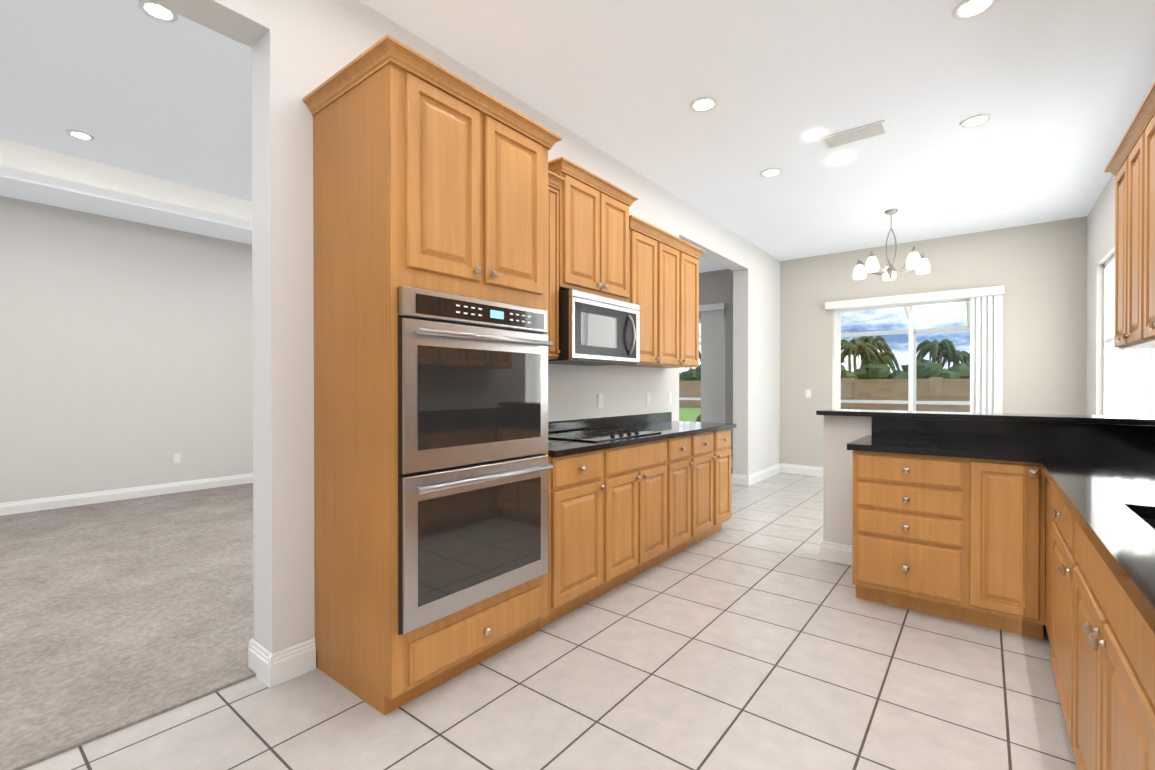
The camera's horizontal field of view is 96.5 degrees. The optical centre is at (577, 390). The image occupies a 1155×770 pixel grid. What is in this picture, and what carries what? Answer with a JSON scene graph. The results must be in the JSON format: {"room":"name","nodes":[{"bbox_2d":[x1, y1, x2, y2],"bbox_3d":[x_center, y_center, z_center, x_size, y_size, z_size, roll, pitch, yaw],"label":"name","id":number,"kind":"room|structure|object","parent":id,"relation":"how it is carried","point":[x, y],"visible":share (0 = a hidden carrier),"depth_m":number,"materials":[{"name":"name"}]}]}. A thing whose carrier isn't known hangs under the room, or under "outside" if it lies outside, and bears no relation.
{"room":"kitchen","nodes":[
{"label":"kitchen","id":0,"kind":"room"},
{"bbox_2d":[0,483,255,769],"bbox_3d":[-3.724,1.274,3.612,5.270,0.062,8.100,0,0,38],"label":"floor carpet","id":1,"kind":"object","parent":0,"point":[117,615],"visible":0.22,"depth_m":2.88,"materials":[{"name":"beige carpet"}]},
{"bbox_2d":[0,0,779,653],"bbox_3d":[-0.470,-0.588,3.425,0.200,3.690,11.450,0,0,38],"label":"wall","id":2,"kind":"structure","parent":0,"point":[134,354],"depth_m":5.26,"materials":[{"name":"white paint"}]},
{"bbox_2d":[0,473,252,515],"bbox_3d":[-5.630,1.179,5.113,0.017,0.135,7.700,0,0,38],"label":"baseboard","id":3,"kind":"structure","parent":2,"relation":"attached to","point":[7,508],"depth_m":5.74,"materials":[{"name":"white wood"}]},
{"bbox_2d":[173,453,180,463],"bbox_3d":[-4.797,0.820,6.173,0.008,0.116,0.072,0,0,38],"label":"outlet","id":4,"kind":"object","parent":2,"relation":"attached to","point":[176,458],"visible":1,"depth_m":6.17,"materials":[{"name":"white plastic"}]},
{"bbox_2d":[248,638,315,674],"bbox_3d":[-0.414,1.188,3.682,0.017,0.135,3.454,0,0,38],"label":"baseboard","id":5,"kind":"structure","parent":2,"relation":"attached to","point":[268,668],"depth_m":2.27,"materials":[{"name":"white wood"}]},
{"bbox_2d":[559,159,634,298],"bbox_3d":[0.005,-1.020,3.561,0.367,0.760,0.775,0,0,38],"label":"upper cabinet","id":6,"kind":"object","parent":2,"relation":"attached to","point":[597,228],"depth_m":3.41,"materials":[{"name":"brown wood"}]},
{"bbox_2d":[598,394,602,408],"bbox_3d":[0.185,0.087,4.090,0.008,0.116,0.072,0,0,38],"label":"outlet","id":7,"kind":"object","parent":2,"relation":"attached to","point":[600,400],"visible":1,"depth_m":4.08,"materials":[{"name":"white plastic"}]},
{"bbox_2d":[559,283,650,366],"bbox_3d":[0.059,-0.399,3.532,0.493,0.428,0.780,0,0,38],"label":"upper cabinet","id":8,"kind":"object","parent":2,"relation":"attached to","point":[597,328],"depth_m":3.38,"materials":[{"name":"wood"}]},
{"bbox_2d":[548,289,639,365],"bbox_3d":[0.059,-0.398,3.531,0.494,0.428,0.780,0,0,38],"label":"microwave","id":9,"kind":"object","parent":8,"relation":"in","point":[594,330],"depth_m":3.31,"materials":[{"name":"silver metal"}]},
{"bbox_2d":[559,412,670,426],"bbox_3d":[0.138,0.260,4.018,0.021,0.085,2.472,0,0,38],"label":"backsplash","id":10,"kind":"structure","parent":2,"relation":"attached to","point":[654,417],"depth_m":4.33,"materials":[{"name":"black stone"}]},
{"bbox_2d":[646,392,649,404],"bbox_3d":[0.643,0.079,4.672,0.008,0.116,0.072,0,0,38],"label":"outlet","id":11,"kind":"object","parent":2,"relation":"attached to","point":[647,398],"visible":1,"depth_m":4.66,"materials":[{"name":"white plastic"}]},
{"bbox_2d":[635,219,662,366],"bbox_3d":[0.383,-0.736,4.060,0.347,1.066,0.414,0,0,38],"label":"upper cabinet","id":12,"kind":"object","parent":2,"relation":"attached to","point":[648,239],"depth_m":4.05,"materials":[{"name":"brown wood"}]},
{"bbox_2d":[668,392,671,403],"bbox_3d":[0.896,0.077,4.994,0.008,0.116,0.072,0,0,38],"label":"outlet","id":13,"kind":"object","parent":2,"relation":"attached to","point":[669,397],"visible":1,"depth_m":4.99,"materials":[{"name":"white plastic"}]},
{"bbox_2d":[652,231,702,367],"bbox_3d":[0.745,-0.739,4.519,0.347,1.066,0.756,0,0,38],"label":"upper cabinet","id":14,"kind":"object","parent":2,"relation":"attached to","point":[680,257],"depth_m":4.43,"materials":[{"name":"brown wood"}]},
{"bbox_2d":[679,317,724,422],"bbox_3d":[1.498,0.017,9.039,2.350,2.410,0.080,0,0,38],"label":"window","id":15,"kind":"structure","parent":2,"relation":"in","point":[700,379],"depth_m":8.59,"materials":[{"name":"white metal"}]},
{"bbox_2d":[699,303,725,422],"bbox_3d":[1.381,-0.095,8.937,2.450,2.575,0.096,0,0,38],"label":"blinds","id":16,"kind":"object","parent":15,"relation":"attached to","point":[712,363],"visible":0.6,"depth_m":8.29,"materials":[{"name":"white plastic"}]},
{"bbox_2d":[744,463,779,485],"bbox_3d":[2.617,1.166,7.179,0.017,0.135,1.347,0,0,38],"label":"baseboard","id":17,"kind":"structure","parent":2,"relation":"attached to","point":[758,476],"depth_m":7.03,"materials":[{"name":"white wood"}]},
{"bbox_2d":[21,468,1076,769],"bbox_3d":[-1.207,1.279,3.890,8.880,0.050,11.650,0,0,38],"label":"floor","id":18,"kind":"structure","parent":0,"point":[755,632],"depth_m":2.12,"materials":[{"name":"beige tile"}]},
{"bbox_2d":[307,37,558,714],"bbox_3d":[-0.656,-0.019,2.490,0.662,2.564,0.905,0,0,38],"label":"tall cabinet","id":19,"kind":"object","parent":18,"relation":"on","point":[481,261],"depth_m":2.17,"materials":[{"name":"brown wood"}]},
{"bbox_2d":[398,286,552,634],"bbox_3d":[-0.396,0.271,2.277,0.100,1.341,0.826,0,0,38],"label":"double wall oven","id":20,"kind":"object","parent":19,"relation":"in","point":[473,467],"depth_m":2.20,"materials":[{"name":"grey metal"}]},
{"bbox_2d":[559,451,606,617],"bbox_3d":[-0.236,0.802,3.049,0.637,0.914,0.480,0,0,38],"label":"base cabinet","id":21,"kind":"object","parent":18,"relation":"on","point":[582,478],"depth_m":2.88,"materials":[{"name":"brown wood"}]},
{"bbox_2d":[607,439,670,590],"bbox_3d":[0.154,0.799,3.544,0.637,0.914,0.781,0,0,38],"label":"base cabinet","id":22,"kind":"object","parent":18,"relation":"on","point":[639,476],"depth_m":3.35,"materials":[{"name":"brown wood"}]},
{"bbox_2d":[559,419,734,458],"bbox_3d":[0.390,0.322,3.821,0.662,0.036,2.472,0,0,38],"label":"countertop","id":23,"kind":"structure","parent":22,"relation":"on","point":[671,429],"depth_m":3.45,"materials":[{"name":"black stone"}]},
{"bbox_2d":[559,423,662,442],"bbox_3d":[0.156,0.284,3.501,0.505,0.043,0.785,0,0,38],"label":"cooktop","id":24,"kind":"object","parent":23,"relation":"in","point":[590,432],"depth_m":3.60,"materials":[{"name":"black glass"}]},
{"bbox_2d":[671,435,694,556],"bbox_3d":[0.513,0.797,4.000,0.637,0.914,0.379,0,0,38],"label":"base cabinet","id":25,"kind":"object","parent":18,"relation":"on","point":[682,450],"depth_m":3.84,"materials":[{"name":"brown wood"}]},
{"bbox_2d":[695,427,734,543],"bbox_3d":[0.875,0.794,4.460,0.637,0.914,0.792,0,0,38],"label":"base cabinet","id":26,"kind":"object","parent":18,"relation":"on","point":[712,450],"depth_m":4.26,"materials":[{"name":"brown wood"}]},
{"bbox_2d":[848,449,971,622],"bbox_3d":[2.064,0.807,3.174,0.541,0.904,0.717,0,0,38],"label":"base cabinet","id":27,"kind":"object","parent":18,"relation":"on","point":[910,551],"depth_m":2.88,"materials":[{"name":"brown wood"}]},
{"bbox_2d":[848,433,1154,464],"bbox_3d":[2.417,0.339,2.867,1.522,0.036,0.718,0,0,38],"label":"countertop","id":28,"kind":"structure","parent":27,"relation":"on","point":[1028,451],"depth_m":2.83,"materials":[{"name":"black stone"}]},
{"bbox_2d":[968,461,1035,637],"bbox_3d":[2.399,0.808,2.910,0.312,0.904,0.717,0,0,38],"label":"base cabinet","id":29,"kind":"object","parent":18,"relation":"on","point":[1030,525],"depth_m":2.64,"materials":[{"name":"brown wood"}]},
{"bbox_2d":[1036,457,1154,636],"bbox_3d":[1.068,0.354,0.475,0.682,0.036,4.710,0,0,38],"label":"countertop","id":30,"kind":"structure","parent":29,"relation":"on","point":[1107,499],"depth_m":1.43,"materials":[{"name":"black stone"}]},
{"bbox_2d":[1112,513,1154,620],"bbox_3d":[1.487,0.464,1.044,0.440,0.216,0.850,0,0,38],"label":"sink","id":31,"kind":"object","parent":30,"relation":"in","point":[1150,517],"depth_m":1.09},
{"bbox_2d":[1036,469,1047,638],"bbox_3d":[2.609,0.811,2.419,0.662,0.904,1.227,0,0,38],"label":"base cabinet","id":32,"kind":"object","parent":18,"relation":"on","point":[1041,485],"depth_m":2.55,"materials":[{"name":"brown wood"}]},
{"bbox_2d":[1047,485,1111,728],"bbox_3d":[2.013,0.816,1.662,0.662,0.904,0.700,0,0,38],"label":"base cabinet","id":33,"kind":"object","parent":18,"relation":"on","point":[1070,556],"depth_m":1.83,"materials":[{"name":"brown wood"}]},
{"bbox_2d":[1067,581,1135,769],"bbox_3d":[1.512,0.937,1.027,0.662,0.670,0.980,0,0,38],"label":"base cabinet","id":34,"kind":"object","parent":18,"relation":"on","point":[1101,729],"depth_m":1.24,"materials":[{"name":"brown wood"}]},
{"bbox_2d":[1136,613,1154,769],"bbox_3d":[0.816,0.826,0.142,0.662,0.904,1.330,0,0,38],"label":"base cabinet","id":35,"kind":"object","parent":18,"relation":"on","point":[1145,643],"depth_m":0.91,"materials":[{"name":"brown wood"}]},
{"bbox_2d":[0,0,1154,272],"bbox_3d":[-1.207,-2.194,3.868,8.880,0.585,11.650,0,0,38],"label":"ceiling","id":36,"kind":"structure","parent":0,"point":[160,112],"depth_m":3.57,"materials":[{"name":"white paint"}]},
{"bbox_2d":[66,130,94,140],"bbox_3d":[-4.366,-2.236,4.529,0.184,0.008,0.184,0,0,38],"label":"recessed light","id":37,"kind":"object","parent":36,"relation":"in","point":[80,135],"visible":1,"depth_m":4.53,"materials":[{"name":"white"}]},
{"bbox_2d":[138,0,177,22],"bbox_3d":[-2.464,-2.227,3.031,0.184,0.008,0.184,0,0,38],"label":"recessed light","id":38,"kind":"object","parent":36,"relation":"in","point":[154,11],"visible":0.9,"depth_m":3.04,"materials":[{"name":"white"}]},
{"bbox_2d":[690,96,717,111],"bbox_3d":[0.840,-1.894,3.422,0.184,0.008,0.184,0,0,38],"label":"recessed light","id":39,"kind":"object","parent":36,"relation":"in","point":[704,104],"visible":1,"depth_m":3.42,"materials":[{"name":"white"}]},
{"bbox_2d":[760,168,782,176],"bbox_3d":[1.697,-1.901,4.511,0.184,0.008,0.184,0,0,38],"label":"recessed light","id":40,"kind":"object","parent":36,"relation":"in","point":[772,172],"visible":0.98,"depth_m":4.50,"materials":[{"name":"white"}]},
{"bbox_2d":[821,120,888,148],"bbox_3d":[2.062,-1.892,3.835,0.420,0.016,0.220,0,0,38],"label":"ceiling vent","id":41,"kind":"object","parent":36,"relation":"in","point":[872,130],"visible":1,"depth_m":3.81,"materials":[{"name":"white metal"}]},
{"bbox_2d":[853,209,930,280],"bbox_3d":[3.341,-1.548,5.520,0.711,0.724,0.716,0,0,38],"label":"chandelier","id":42,"kind":"object","parent":36,"relation":"hanging from","point":[918,262],"visible":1,"depth_m":5.44,"materials":[{"name":"white glass"}]},
{"bbox_2d":[952,0,997,19],"bbox_3d":[1.959,-1.889,2.541,0.184,0.008,0.184,0,0,38],"label":"recessed light","id":43,"kind":"object","parent":36,"relation":"in","point":[967,9],"visible":1,"depth_m":2.55,"materials":[{"name":"white glass"}]},
{"bbox_2d":[960,114,991,127],"bbox_3d":[2.808,-1.895,3.635,0.184,0.008,0.184,0,0,38],"label":"recessed light","id":44,"kind":"object","parent":36,"relation":"in","point":[975,120],"visible":0.98,"depth_m":3.63,"materials":[{"name":"white"}]},
{"bbox_2d":[820,415,871,545],"bbox_3d":[2.580,0.723,3.322,1.810,1.068,0.150,0,0,38],"label":"wall","id":45,"kind":"structure","parent":0,"point":[836,432],"depth_m":3.76,"materials":[{"name":"white paint"}]},
{"bbox_2d":[820,541,852,564],"bbox_3d":[1.941,1.187,3.735,0.333,0.135,0.037,0,0,38],"label":"baseboard","id":46,"kind":"structure","parent":45,"relation":"attached to","point":[829,551],"depth_m":3.76,"materials":[{"name":"white wood"}]},
{"bbox_2d":[780,217,1083,466],"bbox_3d":[4.373,-0.341,6.772,3.270,3.155,0.200,0,0,38],"label":"wall","id":47,"kind":"structure","parent":0,"point":[1040,266],"depth_m":6.24,"materials":[{"name":"white paint"}]},
{"bbox_2d":[780,463,822,476],"bbox_3d":[3.289,1.164,7.498,0.640,0.135,0.017,0,0,38],"label":"baseboard","id":48,"kind":"structure","parent":47,"relation":"attached to","point":[784,468],"depth_m":7.51,"materials":[{"name":"white wood"}]},
{"bbox_2d":[806,390,810,397],"bbox_3d":[3.338,0.051,7.456,0.072,0.116,0.008,0,0,38],"label":"light switch","id":49,"kind":"object","parent":47,"relation":"attached to","point":[808,393],"visible":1,"depth_m":7.45,"materials":[{"name":"white plastic"}]},
{"bbox_2d":[833,298,969,411],"bbox_3d":[4.377,0.031,6.771,1.840,2.410,0.080,0,0,38],"label":"window","id":50,"kind":"structure","parent":47,"relation":"in","point":[837,357],"depth_m":6.88,"materials":[{"name":"clear glass"}]},
{"bbox_2d":[825,285,1004,412],"bbox_3d":[4.260,-0.011,6.670,1.940,2.435,0.096,0,0,38],"label":"blinds","id":51,"kind":"object","parent":50,"relation":"attached to","point":[986,349],"visible":0.73,"depth_m":6.18,"materials":[{"name":"white plastic"}]},
{"bbox_2d":[1084,175,1115,415],"bbox_3d":[2.202,-0.574,1.193,0.200,3.690,11.650,0,0,38],"label":"wall","id":52,"kind":"structure","parent":0,"point":[1099,225],"depth_m":5.18,"materials":[{"name":"white paint"}]},
{"bbox_2d":[1103,254,1154,416],"bbox_3d":[4.391,-0.457,4.046,0.170,1.580,2.860,0,0,38],"label":"window","id":53,"kind":"structure","parent":52,"relation":"in","point":[1135,382],"depth_m":4.43,"materials":[{"name":"white metal"}]},
{"bbox_2d":[1108,117,1154,349],"bbox_3d":[2.805,-0.702,2.399,0.342,0.980,0.648,0,0,38],"label":"upper cabinet","id":54,"kind":"object","parent":52,"relation":"attached to","point":[1123,166],"depth_m":2.52,"materials":[{"name":"brown wood"}]},
{"bbox_2d":[1136,89,1154,344],"bbox_3d":[2.407,-0.699,1.894,0.342,0.980,0.639,0,0,38],"label":"upper cabinet","id":55,"kind":"object","parent":52,"relation":"attached to","point":[1145,148],"depth_m":2.21,"materials":[{"name":"brown wood"}]},
{"label":"outside","id":56,"kind":"structure","parent":0,"visible":0},
{"bbox_2d":[679,407,700,421],"bbox_3d":[19.701,1.138,28.887,120.000,0.040,110.000,0,0,38],"label":"ground","id":57,"kind":"structure","parent":56,"point":[686,413],"depth_m":25.09,"materials":[{"name":"green plant"}]},
{"bbox_2d":[679,377,969,411],"bbox_3d":[16.701,0.252,25.071,80.000,1.740,0.460,0,0,38],"label":"fence","id":58,"kind":"object","parent":57,"relation":"on","point":[936,389],"depth_m":25.65,"materials":[{"name":"brown wood"}]},
{"bbox_2d":[679,335,969,380],"bbox_3d":[18.312,-1.671,40.610,32.832,5.406,12.661,0,0,38],"label":"trees","id":59,"kind":"object","parent":57,"relation":"on","point":[961,371],"depth_m":37.11,"materials":[{"name":"green plant"}]},
{"bbox_3d":[4.187,1.231,9.188,16.000,0.019,3.350,0,0,38],"label":"ground","id":60,"kind":"structure","parent":57,"relation":"on","visible":0},
{"bbox_2d":[679,302,969,410],"bbox_3d":[3.787,-0.246,9.478,11.060,2.930,3.235,0,0,38],"label":"cage","id":61,"kind":"object","parent":60,"relation":"on","point":[927,330],"depth_m":9.53,"materials":[{"name":"white metal"}]}
]}

